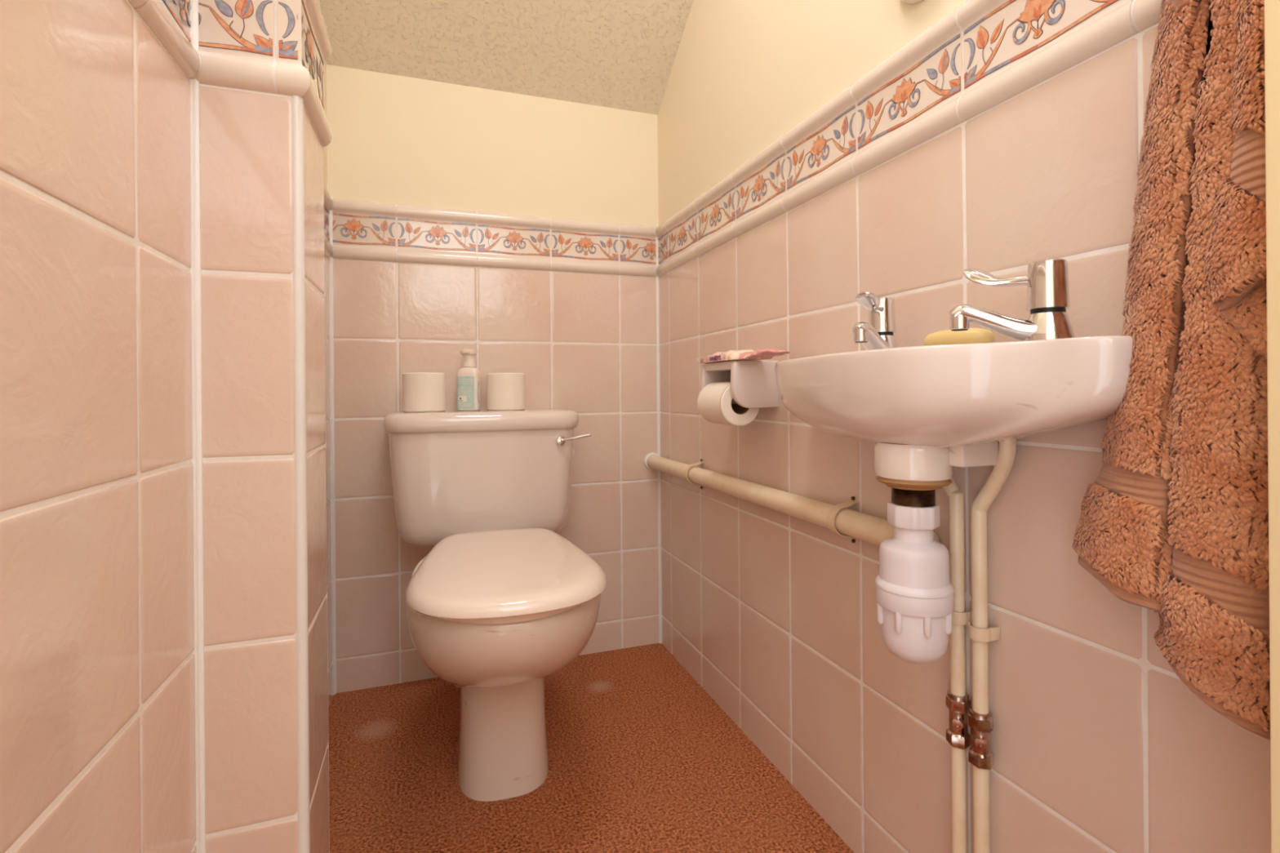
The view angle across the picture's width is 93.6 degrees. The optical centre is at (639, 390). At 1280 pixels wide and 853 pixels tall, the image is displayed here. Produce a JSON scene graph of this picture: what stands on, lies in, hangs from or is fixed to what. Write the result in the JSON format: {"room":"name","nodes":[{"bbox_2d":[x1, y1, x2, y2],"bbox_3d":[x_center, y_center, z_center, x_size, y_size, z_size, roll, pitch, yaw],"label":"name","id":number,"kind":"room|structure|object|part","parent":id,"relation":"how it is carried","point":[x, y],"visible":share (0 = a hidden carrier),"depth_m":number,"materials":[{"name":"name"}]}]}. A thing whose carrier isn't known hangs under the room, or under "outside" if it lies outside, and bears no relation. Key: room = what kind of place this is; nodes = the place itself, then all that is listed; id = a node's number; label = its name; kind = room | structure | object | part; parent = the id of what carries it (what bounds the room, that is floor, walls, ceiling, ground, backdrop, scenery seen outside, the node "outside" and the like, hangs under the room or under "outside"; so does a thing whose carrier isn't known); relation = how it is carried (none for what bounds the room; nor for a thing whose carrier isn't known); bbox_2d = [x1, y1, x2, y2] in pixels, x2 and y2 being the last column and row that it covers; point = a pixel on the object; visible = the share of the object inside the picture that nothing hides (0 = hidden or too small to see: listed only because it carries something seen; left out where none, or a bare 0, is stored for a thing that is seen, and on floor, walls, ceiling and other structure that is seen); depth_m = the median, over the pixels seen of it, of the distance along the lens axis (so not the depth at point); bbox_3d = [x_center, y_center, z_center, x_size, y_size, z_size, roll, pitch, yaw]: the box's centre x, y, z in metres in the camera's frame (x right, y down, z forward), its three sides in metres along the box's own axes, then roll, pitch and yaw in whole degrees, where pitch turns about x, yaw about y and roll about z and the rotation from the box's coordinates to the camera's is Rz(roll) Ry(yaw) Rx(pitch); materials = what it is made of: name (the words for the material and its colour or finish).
{"room":"bathroom","nodes":[
{"label":"bathroom","id":0,"kind":"room"},
{"bbox_2d":[0,0,332,852],"bbox_3d":[-0.533,-0.464,0.681,0.080,2.470,1.734,0,0,-19],"label":"wall","id":1,"kind":"structure","parent":0,"point":[98,742],"depth_m":0.45,"materials":[{"name":"pink tile"}]},
{"bbox_2d":[128,0,199,79],"bbox_3d":[-0.362,-0.402,0.309,0.024,0.149,0.719,0,0,-19],"label":"trim","id":2,"kind":"structure","parent":1,"relation":"attached to","point":[169,20],"depth_m":0.58,"materials":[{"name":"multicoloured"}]},
{"bbox_2d":[188,0,206,852],"bbox_3d":[-0.468,0.157,0.635,0.011,1.187,0.011,0,0,-19],"label":"trim","id":3,"kind":"structure","parent":1,"relation":"attached to","point":[195,269],"depth_m":0.63,"materials":[{"name":"white plastic"}]},
{"bbox_2d":[195,0,311,97],"bbox_3d":[-0.428,-0.401,0.653,0.127,0.149,0.024,0,0,-19],"label":"trim","id":4,"kind":"structure","parent":1,"relation":"attached to","point":[250,45],"depth_m":0.65,"materials":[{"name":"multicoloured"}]},
{"bbox_2d":[291,95,310,852],"bbox_3d":[-0.380,0.211,0.673,0.013,1.078,0.013,0,0,-19],"label":"trim","id":5,"kind":"structure","parent":1,"relation":"attached to","point":[298,171],"depth_m":0.67,"materials":[{"name":"white plastic"}]},
{"bbox_2d":[301,0,332,146],"bbox_3d":[-0.401,-0.402,0.733,0.024,0.149,0.158,0,0,-19],"label":"trim","id":6,"kind":"structure","parent":1,"relation":"attached to","point":[316,46],"depth_m":0.73,"materials":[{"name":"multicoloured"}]},
{"bbox_2d":[323,158,329,852],"bbox_3d":[-0.425,0.211,0.808,0.007,1.078,0.007,0,0,-19],"label":"trim","id":7,"kind":"structure","parent":1,"relation":"attached to","point":[323,158],"depth_m":0.81,"materials":[{"name":"white plastic"}]},
{"bbox_2d":[324,185,333,257],"bbox_3d":[-0.655,-0.406,1.151,0.024,0.149,0.752,0,0,-19],"label":"trim","id":8,"kind":"structure","parent":1,"relation":"attached to","point":[328,203],"depth_m":1.44,"materials":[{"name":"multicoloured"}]},
{"bbox_2d":[199,84,328,852],"bbox_3d":[-0.456,-0.455,0.721,0.113,2.430,0.149,0,0,-19],"label":"wall pillar","id":9,"kind":"structure","parent":0,"point":[248,371],"depth_m":0.66,"materials":[{"name":"pink tile"}]},
{"bbox_2d":[326,64,658,693],"bbox_3d":[-0.373,-0.465,1.675,0.974,2.470,0.080,0,0,-19],"label":"wall","id":10,"kind":"structure","parent":0,"point":[584,344],"depth_m":1.62,"materials":[{"name":"pink tile"}]},
{"bbox_2d":[328,197,336,694],"bbox_3d":[-0.766,0.136,1.493,0.012,1.233,0.012,0,0,-19],"label":"trim","id":11,"kind":"structure","parent":10,"relation":"attached to","point":[331,237],"depth_m":1.49,"materials":[{"name":"white"}]},
{"bbox_2d":[331,198,657,276],"bbox_3d":[-0.360,-0.408,1.639,0.900,0.149,0.024,0,0,-19],"label":"trim","id":12,"kind":"structure","parent":10,"relation":"attached to","point":[362,230],"depth_m":1.62,"materials":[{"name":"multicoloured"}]},
{"bbox_2d":[317,0,693,115],"bbox_3d":[-0.099,-1.240,0.866,1.034,0.946,1.794,0,0,-19],"label":"ceiling","id":13,"kind":"structure","parent":0,"point":[614,54],"depth_m":1.54,"materials":[{"name":"beige paint"}]},
{"bbox_2d":[328,643,854,852],"bbox_3d":[0.543,0.767,0.316,1.854,0.050,3.244,0,0,-19],"label":"floor","id":14,"kind":"structure","parent":0,"point":[642,758],"depth_m":1.16,"materials":[{"name":"orange carpet"}]},
{"bbox_2d":[383,408,607,801],"bbox_3d":[-0.290,0.399,1.245,0.471,0.700,0.782,0,0,-19],"label":"toilet","id":15,"kind":"object","parent":14,"relation":"on","point":[501,602],"visible":0.99,"depth_m":1.12,"materials":[{"name":"white ceramic"}]},
{"bbox_2d":[402,372,445,412],"bbox_3d":[-0.526,0.004,1.464,0.100,0.094,0.101,0,0,-19],"label":"toilet roll","id":16,"kind":"object","parent":15,"relation":"on","point":[422,392],"visible":0.98,"depth_m":1.42,"materials":[{"name":"beige paper"}]},
{"bbox_2d":[456,349,481,410],"bbox_3d":[-0.431,-0.028,1.516,0.055,0.154,0.049,0,0,1],"label":"soap bottle","id":17,"kind":"object","parent":15,"relation":"on","point":[468,377],"visible":1,"depth_m":1.50,"materials":[{"name":"beige plastic"}]},
{"bbox_2d":[456,376,479,408],"bbox_3d":[-0.431,0.004,1.501,0.055,0.080,0.016,0,0,1],"label":"print","id":18,"kind":"object","parent":17,"relation":"attached to","point":[468,387],"depth_m":1.49,"materials":[{"name":"teal paper"}]},
{"bbox_3d":[-0.389,0.072,1.501,0.457,0.045,0.234,0,0,-19],"label":"cistern lid","id":19,"kind":"part","parent":15,"relation":"part of","materials":[{"name":"beige"}]},
{"bbox_3d":[-0.249,0.337,1.110,0.332,0.014,0.468,0,0,-19],"label":"seat","id":20,"kind":"part","parent":15,"relation":"part of","materials":[{"name":"beige plastic"}]},
{"bbox_3d":[-0.264,0.546,1.159,0.338,0.405,0.554,0,0,-19],"label":"bowl","id":21,"kind":"part","parent":15,"relation":"part of","materials":[{"name":"white ceramic"}]},
{"bbox_2d":[486,373,524,410],"bbox_3d":[-0.342,0.002,1.538,0.096,0.094,0.096,0,0,-19],"label":"toilet roll","id":22,"kind":"object","parent":15,"relation":"on","point":[504,391],"visible":1,"depth_m":1.50,"materials":[{"name":"beige paper"}]},
{"bbox_3d":[-0.251,0.316,1.103,0.328,0.028,0.488,0,0,-19],"label":"lid","id":23,"kind":"part","parent":15,"relation":"part of","materials":[{"name":"beige plastic"}]},
{"bbox_3d":[-0.164,0.117,1.470,0.090,0.030,0.032,0,0,0],"label":"flush lever","id":24,"kind":"part","parent":15,"relation":"part of","materials":[{"name":"silver metal"}]},
{"bbox_2d":[657,0,1271,852],"bbox_3d":[0.340,-0.471,1.075,0.080,2.470,1.564,0,0,-19],"label":"wall","id":25,"kind":"structure","parent":0,"point":[1098,744],"depth_m":0.86,"materials":[{"name":"pink tile"}]},
{"bbox_2d":[655,226,662,643],"bbox_3d":[0.057,0.130,1.780,0.011,1.233,0.011,0,0,-19],"label":"trim","id":26,"kind":"structure","parent":25,"relation":"attached to","point":[659,479],"depth_m":1.78,"materials":[{"name":"white plastic"}]},
{"bbox_2d":[699,360,779,408],"bbox_3d":[0.198,-0.012,1.222,0.099,0.092,0.154,0,0,-19],"label":"toilet roll holder","id":27,"kind":"object","parent":25,"relation":"attached to","point":[753,383],"visible":0.78,"depth_m":1.15,"materials":[{"name":"beige"}]},
{"bbox_2d":[697,382,759,426],"bbox_3d":[0.177,0.025,1.211,0.086,0.086,0.107,0,0,-19],"label":"toilet roll","id":28,"kind":"object","parent":27,"relation":"hanging from","point":[714,404],"visible":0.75,"depth_m":1.17,"materials":[{"name":"beige paper"}]},
{"bbox_2d":[697,347,790,363],"bbox_3d":[0.191,-0.069,1.179,0.071,0.020,0.236,0,0,-25],"label":"pack","id":29,"kind":"object","parent":27,"relation":"on","point":[766,353],"visible":0.88,"depth_m":1.13,"materials":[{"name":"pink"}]},
{"bbox_2d":[644,452,939,546],"bbox_3d":[0.207,0.206,1.283,0.052,0.076,1.042,0,0,-19],"label":"pipe","id":30,"kind":"object","parent":25,"relation":"attached to","point":[855,525],"visible":0.79,"depth_m":1.06,"materials":[{"name":"white"}]},
{"bbox_2d":[878,520,939,543],"bbox_3d":[0.367,0.205,0.822,0.048,0.048,0.066,0,0,-19],"label":"socket","id":31,"kind":"object","parent":30,"relation":"attached to","point":[886,531],"depth_m":0.83,"materials":[{"name":"white plastic"}]},
{"bbox_2d":[875,476,954,663],"bbox_3d":[0.332,0.212,0.759,0.089,0.217,0.160,0,0,2],"label":"trap","id":32,"kind":"object","parent":30,"relation":"attached to","point":[915,593],"visible":0.94,"depth_m":0.69,"materials":[{"name":"white plastic"}]},
{"bbox_2d":[875,476,951,490],"bbox_3d":[0.328,0.110,0.722,0.084,0.012,0.084,0,0,-19],"label":"washer","id":33,"kind":"object","parent":32,"relation":"in","point":[895,485],"depth_m":0.69,"materials":[{"name":"brown"}]},
{"bbox_2d":[875,584,954,663],"bbox_3d":[0.330,0.278,0.722,0.086,0.085,0.086,0,0,-19],"label":"cup","id":34,"kind":"object","parent":32,"relation":"on","point":[915,621],"depth_m":0.69,"materials":[{"name":"white plastic"}]},
{"bbox_2d":[655,0,1161,276],"bbox_3d":[0.289,-0.413,1.106,0.024,0.149,1.457,0,0,-19],"label":"trim","id":35,"kind":"structure","parent":25,"relation":"attached to","point":[981,55],"depth_m":0.83,"materials":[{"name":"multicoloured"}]},
{"bbox_2d":[900,0,924,4],"bbox_3d":[0.380,-0.582,0.815,0.022,0.095,0.095,0,0,-19],"label":"wall fitting","id":36,"kind":"object","parent":25,"relation":"attached to","point":[908,2],"visible":1,"depth_m":0.83,"materials":[{"name":"beige"}]},
{"bbox_2d":[774,335,1135,482],"bbox_3d":[0.319,0.028,0.764,0.171,0.154,0.549,0,0,-19],"label":"basin","id":37,"kind":"object","parent":25,"relation":"attached to","point":[926,411],"visible":0.98,"depth_m":0.62,"materials":[{"name":"white ceramic"}]},
{"bbox_2d":[852,291,897,350],"bbox_3d":[0.314,-0.086,0.795,0.044,0.081,0.108,0,0,32],"label":"tap","id":38,"kind":"object","parent":37,"relation":"on","point":[877,334],"visible":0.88,"depth_m":0.79,"materials":[{"name":"silver metal"}]},
{"bbox_3d":[0.304,-0.115,0.789,0.028,0.022,0.061,0,0,39],"label":"lever","id":39,"kind":"part","parent":38,"relation":"part of","materials":[{"name":"silver metal"}]},
{"bbox_2d":[923,327,995,346],"bbox_3d":[0.381,-0.062,0.721,0.043,0.024,0.090,0,0,-19],"label":"soap bar","id":40,"kind":"object","parent":37,"relation":"on","point":[972,335],"visible":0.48,"depth_m":0.69,"materials":[{"name":"yellow wax"}]},
{"bbox_2d":[948,258,1075,341],"bbox_3d":[0.372,-0.088,0.604,0.108,0.084,0.044,0,0,32],"label":"tap","id":41,"kind":"object","parent":37,"relation":"on","point":[1046,282],"visible":0.93,"depth_m":0.58,"materials":[{"name":"silver metal"}]},
{"bbox_2d":[951,328,968,331],"bbox_3d":[0.328,-0.062,0.617,0.016,0.001,0.016,0,0,-19],"label":"outlet","id":42,"kind":"object","parent":41,"relation":"attached to","point":[953,330],"depth_m":0.61,"materials":[{"name":"black"}]},
{"bbox_3d":[0.365,-0.118,0.614,0.061,0.025,0.022,0,0,39],"label":"lever","id":43,"kind":"part","parent":41,"relation":"part of","materials":[{"name":"silver metal"}]},
{"bbox_2d":[942,478,971,852],"bbox_3d":[0.387,0.394,0.776,0.036,0.698,0.084,0,0,-27],"label":"supply pipe","id":44,"kind":"object","parent":25,"relation":"attached to","point":[957,700],"visible":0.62,"depth_m":0.74,"materials":[{"name":"beige metal"}]},
{"bbox_2d":[968,439,1016,852],"bbox_3d":[0.416,0.390,0.704,0.033,0.706,0.065,0,0,-19],"label":"supply pipe","id":45,"kind":"object","parent":25,"relation":"attached to","point":[980,719],"visible":0.91,"depth_m":0.71,"materials":[{"name":"beige metal"}]},
{"bbox_3d":[0.524,-0.453,0.341,1.854,2.410,0.118,0,0,-19],"label":"wall","id":46,"kind":"structure","parent":0,"visible":0},
{"bbox_2d":[1264,0,1279,852],"bbox_3d":[0.095,-0.284,0.182,0.776,2.060,0.160,0,0,-19],"label":"door","id":47,"kind":"structure","parent":46,"relation":"in","point":[1272,7],"depth_m":0.36,"materials":[{"name":"beige paint"}]},
{"bbox_3d":[0.470,-0.503,0.440,0.090,0.042,0.032,0,0,-19],"label":"towel hook","id":48,"kind":"object","parent":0,"visible":0},
{"bbox_2d":[1071,0,1270,740],"bbox_3d":[0.432,-0.119,0.498,0.111,0.768,0.196,0,0,-19],"label":"hand towel","id":49,"kind":"object","parent":48,"relation":"hanging from","point":[1173,522],"visible":0.91,"depth_m":0.45,"materials":[{"name":"brown fabric"}]}
]}

